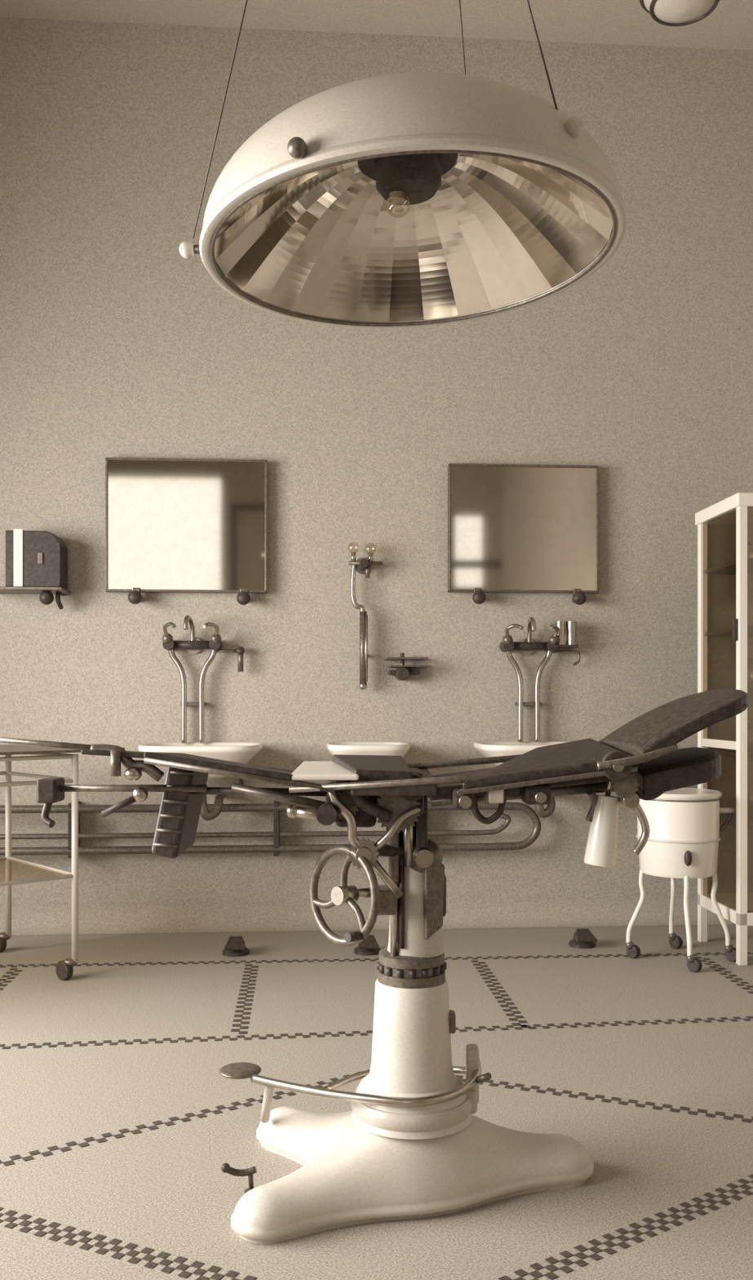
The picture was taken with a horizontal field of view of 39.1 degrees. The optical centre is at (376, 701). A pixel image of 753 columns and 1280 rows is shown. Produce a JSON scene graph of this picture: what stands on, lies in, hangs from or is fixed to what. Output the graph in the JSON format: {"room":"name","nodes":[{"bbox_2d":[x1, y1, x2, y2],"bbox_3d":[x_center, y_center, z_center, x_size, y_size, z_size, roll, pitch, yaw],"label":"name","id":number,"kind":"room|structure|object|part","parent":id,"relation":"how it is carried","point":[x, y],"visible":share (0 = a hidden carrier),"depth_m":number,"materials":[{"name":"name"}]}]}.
{"room":"operating room","nodes":[
{"label":"operating room","id":0,"kind":"room"},
{"bbox_2d":[0,17,752,907],"bbox_3d":[-0.603,-1.195,5.762,6.000,4.790,0.201,0,0,-4],"label":"wall","id":1,"kind":"structure","parent":0,"point":[116,343],"depth_m":5.68,"materials":[{"name":"beige paint"}]},
{"bbox_2d":[0,528,71,609],"bbox_3d":[-1.793,-0.679,5.469,0.385,0.398,0.221,0,0,-4],"label":"box","id":2,"kind":"object","parent":1,"relation":"attached to","point":[37,561],"visible":1,"depth_m":5.39,"materials":[{"name":"metal"}]},
{"bbox_2d":[105,457,267,604],"bbox_3d":[-0.997,-0.892,5.564,0.842,0.771,0.137,0,0,-4],"label":"wall mirror","id":3,"kind":"object","parent":1,"relation":"attached to","point":[172,525],"visible":1,"depth_m":5.58,"materials":[{"name":"silver metal"}]},
{"bbox_3d":[-1.412,-0.928,5.555,0.012,0.700,0.026,0,0,-4],"label":"frame","id":4,"kind":"part","parent":3,"relation":"part of","materials":[{"name":"metal"}]},
{"bbox_3d":[-1.254,-0.543,5.506,0.072,0.072,0.058,0,0,-4],"label":"bracket knob","id":5,"kind":"part","parent":3,"relation":"part of","materials":[{"name":"black metal"}]},
{"bbox_3d":[-0.998,-1.272,5.584,0.842,0.012,0.026,0,0,-4],"label":"frame","id":6,"kind":"part","parent":3,"relation":"part of","materials":[{"name":"metal"}]},
{"bbox_3d":[-0.998,-0.584,5.584,0.842,0.012,0.026,0,0,-4],"label":"frame","id":7,"kind":"part","parent":3,"relation":"part of","materials":[{"name":"metal"}]},
{"bbox_3d":[-0.696,-0.543,5.545,0.072,0.072,0.058,0,0,-4],"label":"bracket knob","id":8,"kind":"part","parent":3,"relation":"part of","materials":[{"name":"black metal"}]},
{"bbox_3d":[-0.584,-0.928,5.613,0.012,0.700,0.026,0,0,-4],"label":"frame","id":9,"kind":"part","parent":3,"relation":"part of","materials":[{"name":"metal"}]},
{"bbox_2d":[137,742,262,820],"bbox_3d":[-0.882,0.405,5.368,0.607,0.388,0.551,0,0,-4],"label":"washbasin","id":10,"kind":"object","parent":1,"relation":"attached to","point":[237,752],"visible":0.48,"depth_m":5.18,"materials":[{"name":"white ceramic"}]},
{"bbox_3d":[-0.881,0.298,5.362,0.607,0.174,0.537,0,0,-4],"label":"bowl","id":11,"kind":"part","parent":10,"relation":"part of","materials":[{"name":"white ceramic"}]},
{"bbox_2d":[162,614,244,742],"bbox_3d":[-0.902,-0.117,5.510,0.425,0.663,0.261,0,0,-4],"label":"tap","id":12,"kind":"object","parent":1,"relation":"attached to","point":[193,645],"visible":1,"depth_m":5.56,"materials":[{"name":"silver metal"}]},
{"bbox_3d":[-1.069,-0.374,5.447,0.040,0.071,0.142,0,0,-27],"label":"elbow lever","id":13,"kind":"part","parent":12,"relation":"part of","materials":[{"name":"silver metal"}]},
{"bbox_3d":[-0.968,-0.373,5.481,0.028,0.150,0.214,0,0,1],"label":"spout","id":14,"kind":"part","parent":12,"relation":"part of","materials":[{"name":"silver metal"}]},
{"bbox_3d":[-0.847,-0.374,5.463,0.040,0.071,0.142,0,0,19],"label":"elbow lever","id":15,"kind":"part","parent":12,"relation":"part of","materials":[{"name":"silver metal"}]},
{"bbox_3d":[-0.782,-0.270,5.589,0.130,0.018,0.018,0,0,-4],"label":"thermometer arm","id":16,"kind":"part","parent":12,"relation":"part of","materials":[{"name":"metal"}]},
{"bbox_3d":[-0.716,-0.270,5.584,0.044,0.044,0.044,0,0,-4],"label":"thermometer bulb","id":17,"kind":"part","parent":12,"relation":"part of","materials":[{"name":"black metal"}]},
{"bbox_2d":[0,800,541,857],"bbox_3d":[-1.207,0.660,5.543,4.166,0.280,0.150,0,0,-4],"label":"pipes","id":18,"kind":"object","parent":1,"relation":"attached to","point":[276,806],"visible":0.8,"depth_m":5.51,"materials":[{"name":"metal"}]},
{"bbox_2d":[348,551,382,689],"bbox_3d":[-0.062,-0.455,5.638,0.187,0.784,0.122,0,0,-4],"label":"tap","id":19,"kind":"object","parent":1,"relation":"attached to","point":[362,566],"visible":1,"depth_m":5.61,"materials":[{"name":"silver metal"}]},
{"bbox_3d":[-0.071,-0.085,5.629,0.044,0.044,0.044,0,0,-4],"label":"gauge knob","id":20,"kind":"part","parent":19,"relation":"part of","materials":[{"name":"silver metal"}]},
{"bbox_3d":[-0.072,-0.730,5.693,0.090,0.090,0.012,0,0,-4],"label":"wall plate","id":21,"kind":"part","parent":19,"relation":"part of","materials":[{"name":"silver metal"}]},
{"bbox_2d":[0,898,736,935],"bbox_3d":[-0.592,1.139,5.601,5.600,0.120,0.122,0,0,-4],"label":"baseboard","id":22,"kind":"structure","parent":1,"relation":"attached to","point":[654,912],"depth_m":5.65,"materials":[{"name":"beige paint"}]},
{"bbox_2d":[327,741,409,757],"bbox_3d":[-0.046,0.405,5.457,0.418,0.388,0.490,0,0,-4],"label":"washbasin","id":23,"kind":"object","parent":1,"relation":"attached to","point":[344,748],"visible":0.22,"depth_m":5.23,"materials":[{"name":"white ceramic"}]},
{"bbox_2d":[384,653,431,680],"bbox_3d":[0.167,-0.188,5.645,0.240,0.144,0.140,0,0,-4],"label":"soap dish","id":24,"kind":"object","parent":1,"relation":"attached to","point":[402,673],"visible":1,"depth_m":5.59,"materials":[{"name":"metal"}]},
{"bbox_3d":[0.157,-0.231,5.644,0.220,0.011,0.138,0,0,-4],"label":"plate","id":25,"kind":"part","parent":24,"relation":"part of","materials":[{"name":"metal"}]},
{"bbox_3d":[0.176,-0.190,5.650,0.220,0.009,0.128,0,0,-4],"label":"plate","id":26,"kind":"part","parent":24,"relation":"part of","materials":[{"name":"metal"}]},
{"bbox_2d":[474,741,570,817],"bbox_3d":[0.834,0.405,5.488,0.637,0.388,0.551,0,0,-4],"label":"washbasin","id":27,"kind":"object","parent":1,"relation":"attached to","point":[488,748],"visible":0.26,"depth_m":5.45,"materials":[{"name":"white ceramic"}]},
{"bbox_3d":[0.835,0.298,5.482,0.637,0.174,0.537,0,0,-4],"label":"bowl","id":28,"kind":"part","parent":27,"relation":"part of","materials":[{"name":"white ceramic"}]},
{"bbox_2d":[448,463,599,604],"bbox_3d":[0.795,-0.897,5.689,0.815,0.756,0.137,0,0,-4],"label":"wall mirror","id":29,"kind":"object","parent":1,"relation":"attached to","point":[513,528],"visible":1,"depth_m":5.70,"materials":[{"name":"silver metal"}]},
{"bbox_3d":[0.393,-0.932,5.681,0.012,0.685,0.026,0,0,-4],"label":"frame","id":30,"kind":"part","parent":29,"relation":"part of","materials":[{"name":"metal"}]},
{"bbox_3d":[0.545,-0.555,5.632,0.072,0.072,0.058,0,0,-4],"label":"bracket knob","id":31,"kind":"part","parent":29,"relation":"part of","materials":[{"name":"black metal"}]},
{"bbox_3d":[0.793,-1.269,5.709,0.815,0.012,0.026,0,0,-4],"label":"frame","id":32,"kind":"part","parent":29,"relation":"part of","materials":[{"name":"metal"}]},
{"bbox_3d":[0.793,-0.596,5.709,0.815,0.012,0.026,0,0,-4],"label":"frame","id":33,"kind":"part","parent":29,"relation":"part of","materials":[{"name":"metal"}]},
{"bbox_3d":[1.086,-0.555,5.670,0.072,0.072,0.058,0,0,-4],"label":"bracket knob","id":34,"kind":"part","parent":29,"relation":"part of","materials":[{"name":"black metal"}]},
{"bbox_3d":[1.194,-0.932,5.737,0.012,0.685,0.026,0,0,-4],"label":"frame","id":35,"kind":"part","parent":29,"relation":"part of","materials":[{"name":"metal"}]},
{"bbox_2d":[499,617,581,742],"bbox_3d":[0.889,-0.117,5.635,0.435,0.663,0.261,0,0,-4],"label":"tap","id":36,"kind":"object","parent":1,"relation":"attached to","point":[527,646],"visible":1,"depth_m":5.68,"materials":[{"name":"silver metal"}]},
{"bbox_3d":[0.717,-0.374,5.572,0.040,0.071,0.142,0,0,-27],"label":"elbow lever","id":37,"kind":"part","parent":36,"relation":"part of","materials":[{"name":"silver metal"}]},
{"bbox_3d":[0.818,-0.373,5.606,0.028,0.150,0.214,0,0,1],"label":"spout","id":38,"kind":"part","parent":36,"relation":"part of","materials":[{"name":"silver metal"}]},
{"bbox_3d":[0.938,-0.374,5.588,0.040,0.071,0.142,0,0,19],"label":"elbow lever","id":39,"kind":"part","parent":36,"relation":"part of","materials":[{"name":"silver metal"}]},
{"bbox_2d":[0,924,752,1279],"bbox_3d":[-0.311,1.250,1.577,6.000,0.100,8.590,0,0,-4],"label":"floor","id":40,"kind":"structure","parent":0,"point":[165,1188],"depth_m":3.25,"materials":[{"name":"tile"}]},
{"bbox_2d":[0,744,81,980],"bbox_3d":[-1.913,0.703,4.532,1.037,0.995,0.794,0,0,-42],"label":"trolley","id":41,"kind":"object","parent":40,"relation":"on","point":[64,970],"visible":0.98,"depth_m":4.58,"materials":[{"name":"white metal"}]},
{"bbox_3d":[-2.121,0.340,4.780,0.950,0.018,0.018,0,0,-42],"label":"rail","id":42,"kind":"part","parent":41,"relation":"part of","materials":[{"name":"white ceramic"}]},
{"bbox_3d":[-2.121,0.750,4.780,0.950,0.018,0.018,0,0,-42],"label":"shelf rail","id":43,"kind":"part","parent":41,"relation":"part of","materials":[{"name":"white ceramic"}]},
{"bbox_3d":[-1.770,0.677,5.100,0.029,0.905,0.029,0,0,0],"label":"leg","id":44,"kind":"part","parent":41,"relation":"part of","materials":[{"name":"white metal"}]},
{"bbox_3d":[-1.656,0.340,4.270,0.950,0.018,0.018,0,0,-42],"label":"rail","id":45,"kind":"part","parent":41,"relation":"part of","materials":[{"name":"white metal"}]},
{"bbox_3d":[-1.656,0.235,4.270,0.950,0.018,0.018,0,0,-42],"label":"rail","id":46,"kind":"part","parent":41,"relation":"part of","materials":[{"name":"white metal"}]},
{"bbox_3d":[-1.656,0.750,4.270,0.950,0.018,0.018,0,0,-42],"label":"shelf rail","id":47,"kind":"part","parent":41,"relation":"part of","materials":[{"name":"white metal"}]},
{"bbox_3d":[-1.538,0.340,4.845,0.018,0.018,0.690,0,0,-42],"label":"rail","id":48,"kind":"part","parent":41,"relation":"part of","materials":[{"name":"white metal"}]},
{"bbox_3d":[-1.538,0.750,4.845,0.018,0.018,0.690,0,0,-42],"label":"shelf rail","id":49,"kind":"part","parent":41,"relation":"part of","materials":[{"name":"white metal"}]},
{"bbox_2d":[0,744,81,755],"bbox_3d":[-1.889,0.211,4.525,1.010,0.012,0.750,0,0,-42],"label":"tray","id":50,"kind":"object","parent":41,"relation":"on","point":[5,749],"depth_m":4.56,"materials":[{"name":"metal"}]},
{"bbox_3d":[-1.538,0.235,4.845,0.018,0.018,0.690,0,0,-42],"label":"rail","id":51,"kind":"part","parent":41,"relation":"part of","materials":[{"name":"white metal"}]},
{"bbox_3d":[-1.305,0.677,4.590,0.029,0.905,0.029,0,0,0],"label":"leg","id":52,"kind":"part","parent":41,"relation":"part of","materials":[{"name":"white metal"}]},
{"bbox_2d":[222,935,249,956],"bbox_3d":[-0.670,1.158,5.049,0.130,0.084,0.164,0,0,-4],"label":"foot pedal","id":53,"kind":"object","parent":40,"relation":"on","point":[235,946],"visible":1,"depth_m":5.01,"materials":[{"name":"black metal"}]},
{"bbox_2d":[354,934,381,955],"bbox_3d":[-0.042,1.158,5.072,0.130,0.084,0.164,0,0,-4],"label":"foot pedal","id":54,"kind":"object","parent":40,"relation":"on","point":[369,946],"visible":0.8,"depth_m":5.03,"materials":[{"name":"black metal"}]},
{"bbox_2d":[0,688,748,1243],"bbox_3d":[-0.040,0.584,2.659,1.821,1.232,0.638,0,0,0],"label":"table","id":55,"kind":"object","parent":40,"relation":"on","point":[411,1144],"visible":1,"depth_m":2.51,"materials":[{"name":"white metal"}]},
{"bbox_3d":[-0.600,0.122,2.520,0.160,0.028,0.160,0,0,0],"label":"plate","id":56,"kind":"part","parent":55,"relation":"part of","materials":[{"name":"metal"}]},
{"bbox_3d":[-0.560,0.165,2.440,0.040,0.032,0.040,0,0,0],"label":"knob","id":57,"kind":"part","parent":55,"relation":"part of","materials":[{"name":"silver metal"}]},
{"bbox_3d":[-0.590,0.203,2.500,0.380,0.017,0.017,0,0,0],"label":"cross rod","id":58,"kind":"part","parent":55,"relation":"part of","materials":[{"name":"metal"}]},
{"bbox_3d":[-0.550,0.215,2.470,0.036,0.036,0.036,0,0,0],"label":"tommy knob","id":59,"kind":"part","parent":55,"relation":"part of","materials":[{"name":"silver metal"}]},
{"bbox_3d":[-0.481,0.252,2.620,0.104,0.237,0.240,0,0,0],"label":"hanging leg plate","id":60,"kind":"part","parent":55,"relation":"part of","materials":[{"name":"black metal"}]},
{"bbox_3d":[-0.361,0.161,2.650,0.341,0.094,0.460,0,0,0],"label":"leg plate","id":61,"kind":"part","parent":55,"relation":"part of","materials":[{"name":"metal"}]},
{"bbox_3d":[-0.315,0.166,2.428,0.432,0.084,0.016,0,0,-1],"label":"leg rail","id":62,"kind":"part","parent":55,"relation":"part of","materials":[{"name":"metal"}]},
{"bbox_2d":[221,1162,257,1194],"bbox_3d":[-0.333,1.161,2.586,0.092,0.079,0.036,0,0,-9],"label":"lever","id":63,"kind":"object","parent":55,"relation":"part of","point":[225,1167],"visible":0.91,"depth_m":2.58,"materials":[{"name":"metal"}]},
{"bbox_3d":[-0.331,1.142,2.587,0.078,0.029,0.019,0,0,-8],"label":"cross arm","id":64,"kind":"part","parent":63,"relation":"part of","materials":[{"name":"black metal"}]},
{"bbox_3d":[-0.306,1.173,2.590,0.015,0.056,0.012,0,0,0],"label":"stem","id":65,"kind":"part","parent":63,"relation":"part of","materials":[{"name":"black metal"}]},
{"bbox_3d":[-0.360,0.972,2.800,0.112,0.022,0.112,0,0,0],"label":"pedal plate","id":66,"kind":"part","parent":55,"relation":"part of","materials":[{"name":"metal"}]},
{"bbox_3d":[-0.275,0.212,2.520,0.330,0.023,0.018,0,0,0],"label":"cross rod","id":67,"kind":"part","parent":55,"relation":"part of","materials":[{"name":"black metal"}]},
{"bbox_3d":[-0.225,0.224,2.500,0.234,0.070,0.022,0,0,0],"label":"cross rod","id":68,"kind":"part","parent":55,"relation":"part of","materials":[{"name":"metal"}]},
{"bbox_3d":[-0.315,0.180,2.873,0.432,0.076,0.016,0,0,1],"label":"leg rail","id":69,"kind":"part","parent":55,"relation":"part of","materials":[{"name":"metal"}]},
{"bbox_3d":[-0.195,0.254,2.470,0.032,0.032,0.032,0,0,0],"label":"clamp knob","id":70,"kind":"part","parent":55,"relation":"part of","materials":[{"name":"silver metal"}]},
{"bbox_3d":[-0.150,0.260,2.470,0.083,0.036,0.026,0,0,0],"label":"clamp handle","id":71,"kind":"part","parent":55,"relation":"part of","materials":[{"name":"silver metal"}]},
{"bbox_3d":[-0.120,0.170,2.650,0.160,0.019,0.460,0,0,0],"label":"seat plate","id":72,"kind":"part","parent":55,"relation":"part of","materials":[{"name":"white metal"}]},
{"bbox_3d":[-0.070,0.272,2.477,0.099,0.172,0.038,0,0,-7],"label":"lever arm","id":73,"kind":"part","parent":55,"relation":"part of","materials":[{"name":"silver metal"}]},
{"bbox_3d":[-0.030,0.227,2.494,0.132,0.112,0.038,0,0,0],"label":"lever arm","id":74,"kind":"part","parent":55,"relation":"part of","materials":[{"name":"black metal"}]},
{"bbox_3d":[-0.033,0.940,2.629,0.588,0.098,0.278,0,0,0],"label":"pedal lever","id":75,"kind":"part","parent":55,"relation":"part of","materials":[{"name":"silver metal"}]},
{"bbox_3d":[0.018,0.410,2.510,0.093,0.112,0.020,0,0,-15],"label":"tie rod","id":76,"kind":"part","parent":55,"relation":"part of","materials":[{"name":"silver metal"}]},
{"bbox_3d":[0.050,0.951,2.727,0.399,0.059,0.173,0,0,-8],"label":"pedal lever","id":77,"kind":"part","parent":55,"relation":"part of","materials":[{"name":"silver metal"}]},
{"bbox_3d":[0.180,0.177,2.430,0.761,0.061,0.016,0,0,0],"label":"rail","id":78,"kind":"part","parent":55,"relation":"part of","materials":[{"name":"metal"}]},
{"bbox_3d":[0.045,0.512,2.600,0.022,0.225,0.022,0,0,0],"label":"guide rod","id":79,"kind":"part","parent":55,"relation":"part of","materials":[{"name":"silver metal"}]},
{"bbox_3d":[0.049,0.294,2.488,0.111,0.105,0.030,0,0,-6],"label":"lever arm","id":80,"kind":"part","parent":55,"relation":"part of","materials":[{"name":"silver metal"}]},
{"bbox_3d":[0.078,0.320,2.590,0.028,0.160,0.028,0,0,0],"label":"yoke post","id":81,"kind":"part","parent":55,"relation":"part of","materials":[{"name":"silver metal"}]},
{"bbox_3d":[0.138,0.475,2.601,0.054,0.206,0.032,0,0,-30],"label":"plate","id":82,"kind":"part","parent":55,"relation":"part of","materials":[{"name":"metal"}]},
{"bbox_3d":[0.190,0.168,2.870,0.782,0.083,0.018,0,0,0],"label":"rail","id":83,"kind":"part","parent":55,"relation":"part of","materials":[{"name":"metal"}]},
{"bbox_3d":[0.240,0.930,2.655,0.030,0.140,0.050,0,0,0],"label":"lever post","id":84,"kind":"part","parent":55,"relation":"part of","materials":[{"name":"metal"}]},
{"bbox_3d":[0.352,0.185,2.650,0.462,0.088,0.380,0,0,0],"label":"frame plate","id":85,"kind":"part","parent":55,"relation":"part of","materials":[{"name":"black metal"}]},
{"bbox_3d":[0.585,0.225,2.465,0.036,0.036,0.070,0,0,0],"label":"strut knob","id":86,"kind":"part","parent":55,"relation":"part of","materials":[{"name":"silver metal"}]},
{"bbox_2d":[0,951,752,1279],"bbox_3d":[-0.498,1.199,3.557,5.578,0.001,3.114,0,0,0],"label":"bands","id":87,"kind":"object","parent":40,"relation":"on","point":[551,1267],"visible":0.93,"depth_m":2.96,"materials":[{"name":"black tile"}]},
{"bbox_2d":[568,928,597,948],"bbox_3d":[1.017,1.158,5.217,0.130,0.084,0.164,0,0,-4],"label":"valve","id":88,"kind":"object","parent":40,"relation":"on","point":[584,938],"visible":1,"depth_m":5.18,"materials":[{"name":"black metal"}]},
{"bbox_2d":[626,787,736,972],"bbox_3d":[1.413,0.800,4.944,0.394,0.800,0.410,0,0,-38],"label":"stand","id":89,"kind":"object","parent":40,"relation":"on","point":[683,841],"visible":0.88,"depth_m":4.80,"materials":[{"name":"white metal"}]},
{"bbox_3d":[1.216,0.959,4.977,0.089,0.382,0.023,0,0,8],"label":"leg","id":90,"kind":"part","parent":89,"relation":"part of","materials":[{"name":"white metal"}]},
{"bbox_3d":[1.434,0.959,5.141,0.023,0.382,0.089,0,0,8],"label":"leg","id":91,"kind":"part","parent":89,"relation":"part of","materials":[{"name":"white metal"}]},
{"bbox_3d":[1.397,0.700,4.755,0.035,0.070,0.035,0,0,0],"label":"handle knob","id":92,"kind":"part","parent":89,"relation":"part of","materials":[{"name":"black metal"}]},
{"bbox_3d":[1.397,0.959,4.758,0.023,0.382,0.089,0,0,3],"label":"leg","id":93,"kind":"part","parent":89,"relation":"part of","materials":[{"name":"white metal"}]},
{"bbox_3d":[1.597,0.959,4.923,0.089,0.382,0.023,0,0,8],"label":"leg","id":94,"kind":"part","parent":89,"relation":"part of","materials":[{"name":"white metal"}]},
{"bbox_2d":[720,807,735,813],"bbox_3d":[1.609,0.500,4.900,0.085,0.024,0.024,0,0,0],"label":"tray","id":95,"kind":"object","parent":89,"relation":"on","point":[722,810],"depth_m":4.89,"materials":[{"name":"white metal"}]},
{"bbox_2d":[695,492,752,965],"bbox_3d":[1.850,0.124,5.099,0.478,2.152,0.535,0,0,-4],"label":"tall cabinet","id":96,"kind":"object","parent":40,"relation":"on","point":[726,527],"visible":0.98,"depth_m":5.30,"materials":[{"name":"white metal"}]},
{"bbox_3d":[1.637,0.130,5.322,0.040,2.140,0.040,0,0,-4],"label":"post","id":97,"kind":"part","parent":96,"relation":"part of","materials":[{"name":"white metal"}]},
{"bbox_3d":[1.648,0.200,5.085,0.030,0.040,0.435,0,0,-4],"label":"meeting rail","id":98,"kind":"part","parent":96,"relation":"part of","materials":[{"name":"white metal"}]},
{"bbox_3d":[1.856,-0.921,5.099,0.466,0.062,0.535,0,0,-4],"label":"panel","id":99,"kind":"part","parent":96,"relation":"part of","materials":[{"name":"white wood"}]},
{"bbox_3d":[1.861,0.990,5.100,0.456,0.060,0.515,0,0,-4],"label":"panel","id":100,"kind":"part","parent":96,"relation":"part of","materials":[{"name":"white metal"}]},
{"bbox_2d":[705,558,752,574],"bbox_3d":[1.866,-0.649,5.100,0.422,0.018,0.475,0,0,-4],"label":"shelf","id":101,"kind":"object","parent":96,"relation":"attached to","point":[730,568],"depth_m":5.12,"materials":[{"name":"clear glass"}]},
{"bbox_2d":[705,626,752,636],"bbox_3d":[1.866,-0.339,5.100,0.422,0.018,0.475,0,0,-4],"label":"shelf","id":102,"kind":"object","parent":96,"relation":"attached to","point":[709,632],"depth_m":5.14,"materials":[{"name":"clear glass"}]},
{"bbox_2d":[705,688,752,693],"bbox_3d":[1.866,-0.049,5.100,0.422,0.018,0.475,0,0,-4],"label":"shelf","id":103,"kind":"object","parent":96,"relation":"attached to","point":[748,691],"depth_m":4.85,"materials":[{"name":"clear glass"}]},
{"bbox_3d":[1.844,0.035,5.341,0.376,1.850,0.008,0,0,-4],"label":"panel","id":104,"kind":"part","parent":96,"relation":"part of","materials":[{"name":"clear glass"}]},
{"bbox_2d":[709,748,752,756],"bbox_3d":[1.866,0.241,5.100,0.422,0.018,0.475,0,0,-4],"label":"shelf","id":105,"kind":"object","parent":96,"relation":"attached to","point":[723,752],"depth_m":4.97,"materials":[{"name":"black metal"}]},
{"bbox_2d":[720,813,752,828],"bbox_3d":[1.866,0.571,5.100,0.422,0.018,0.475,0,0,-4],"label":"shelf","id":106,"kind":"object","parent":96,"relation":"attached to","point":[748,824],"depth_m":4.98,"materials":[{"name":"clear glass"}]},
{"bbox_3d":[1.670,0.130,4.848,0.040,2.140,0.040,0,0,-4],"label":"post","id":107,"kind":"part","parent":96,"relation":"part of","materials":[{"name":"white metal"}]},
{"bbox_2d":[747,541,751,558],"bbox_3d":[1.823,-0.723,5.240,0.056,0.130,0.056,0,0,-4],"label":"bottle","id":108,"kind":"object","parent":96,"relation":"on","point":[748,543],"depth_m":5.21,"materials":[{"name":"brown glass"}]},
{"bbox_2d":[747,657,751,688],"bbox_3d":[1.823,-0.138,5.240,0.056,0.160,0.056,0,0,-4],"label":"bottle","id":109,"kind":"object","parent":96,"relation":"on","point":[749,660],"depth_m":5.21,"materials":[{"name":"brown glass"}]},
{"bbox_2d":[747,722,751,749],"bbox_3d":[1.823,0.167,5.240,0.056,0.130,0.056,0,0,-4],"label":"bottle","id":110,"kind":"object","parent":96,"relation":"on","point":[749,724],"depth_m":5.21,"materials":[{"name":"glass"}]},
{"bbox_2d":[748,544,752,558],"bbox_3d":[1.830,-0.708,5.140,0.056,0.100,0.056,0,0,-4],"label":"bottle","id":111,"kind":"object","parent":96,"relation":"on","point":[750,547],"depth_m":5.12,"materials":[{"name":"glass"}]},
{"bbox_2d":[748,596,752,626],"bbox_3d":[1.830,-0.428,5.140,0.056,0.160,0.056,0,0,-4],"label":"bottle","id":112,"kind":"object","parent":96,"relation":"on","point":[750,598],"depth_m":5.12,"materials":[{"name":"brown glass"}]},
{"bbox_2d":[748,662,752,688],"bbox_3d":[1.830,-0.123,5.140,0.056,0.130,0.056,0,0,-4],"label":"bottle","id":113,"kind":"object","parent":96,"relation":"on","point":[750,664],"depth_m":5.12,"materials":[{"name":"glass"}]},
{"bbox_2d":[748,728,752,750],"bbox_3d":[1.830,0.182,5.140,0.056,0.100,0.056,0,0,-4],"label":"bottle","id":114,"kind":"object","parent":96,"relation":"on","point":[750,731],"depth_m":5.12,"materials":[{"name":"brown glass"}]},
{"bbox_2d":[748,784,752,818],"bbox_3d":[1.830,0.482,5.140,0.056,0.160,0.056,0,0,-4],"label":"bottle","id":115,"kind":"object","parent":96,"relation":"on","point":[750,786],"depth_m":5.13,"materials":[{"name":"glass"}]},
{"bbox_2d":[0,0,752,50],"bbox_3d":[-0.311,-3.640,1.577,6.000,0.100,8.590,0,0,-4],"label":"ceiling","id":116,"kind":"structure","parent":0,"point":[730,26],"depth_m":5.57,"materials":[{"name":"paint"}]},
{"bbox_2d":[178,0,627,328],"bbox_3d":[0.092,-2.362,2.750,1.088,2.461,1.089,0,0,-28],"label":"lamp","id":117,"kind":"object","parent":116,"relation":"hanging from","point":[406,200],"visible":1,"depth_m":2.80,"materials":[{"name":"metal"}]},
{"bbox_3d":[-0.491,-1.171,2.750,0.042,0.042,0.042,-3,0,0],"label":"knob","id":118,"kind":"part","parent":117,"relation":"part of","materials":[{"name":"ceramic"}]},
{"bbox_3d":[-0.454,-1.173,2.750,0.050,0.022,0.022,-3,0,0],"label":"knob stem","id":119,"kind":"part","parent":117,"relation":"part of","materials":[{"name":"metal"}]},
{"bbox_3d":[-0.169,-1.177,2.256,0.042,0.042,0.042,-3,0,0],"label":"knob","id":120,"kind":"part","parent":117,"relation":"part of","materials":[{"name":"metal"}]},
{"bbox_2d":[389,191,406,204],"bbox_3d":[0.055,-1.311,2.750,0.048,0.025,0.048,-3,0,0],"label":"bulb socket","id":121,"kind":"object","parent":117,"relation":"attached to","point":[395,197],"depth_m":2.74,"materials":[{"name":"gold metal"}]},
{"bbox_3d":[0.081,-1.406,2.750,0.260,0.004,0.260,-3,0,0],"label":"reflector crown","id":122,"kind":"part","parent":117,"relation":"part of","materials":[{"name":"black metal"}]},
{"bbox_3d":[0.437,-1.272,2.348,0.042,0.042,0.042,-3,0,0],"label":"knob","id":123,"kind":"part","parent":117,"relation":"part of","materials":[{"name":"metal"}]},
{"bbox_2d":[639,0,720,26],"bbox_3d":[1.160,-3.095,4.000,0.332,0.989,0.332,0,0,0],"label":"pendant lamp","id":124,"kind":"object","parent":116,"relation":"hanging from","point":[673,13],"visible":1,"depth_m":4.01,"materials":[{"name":"glass"}]}
]}

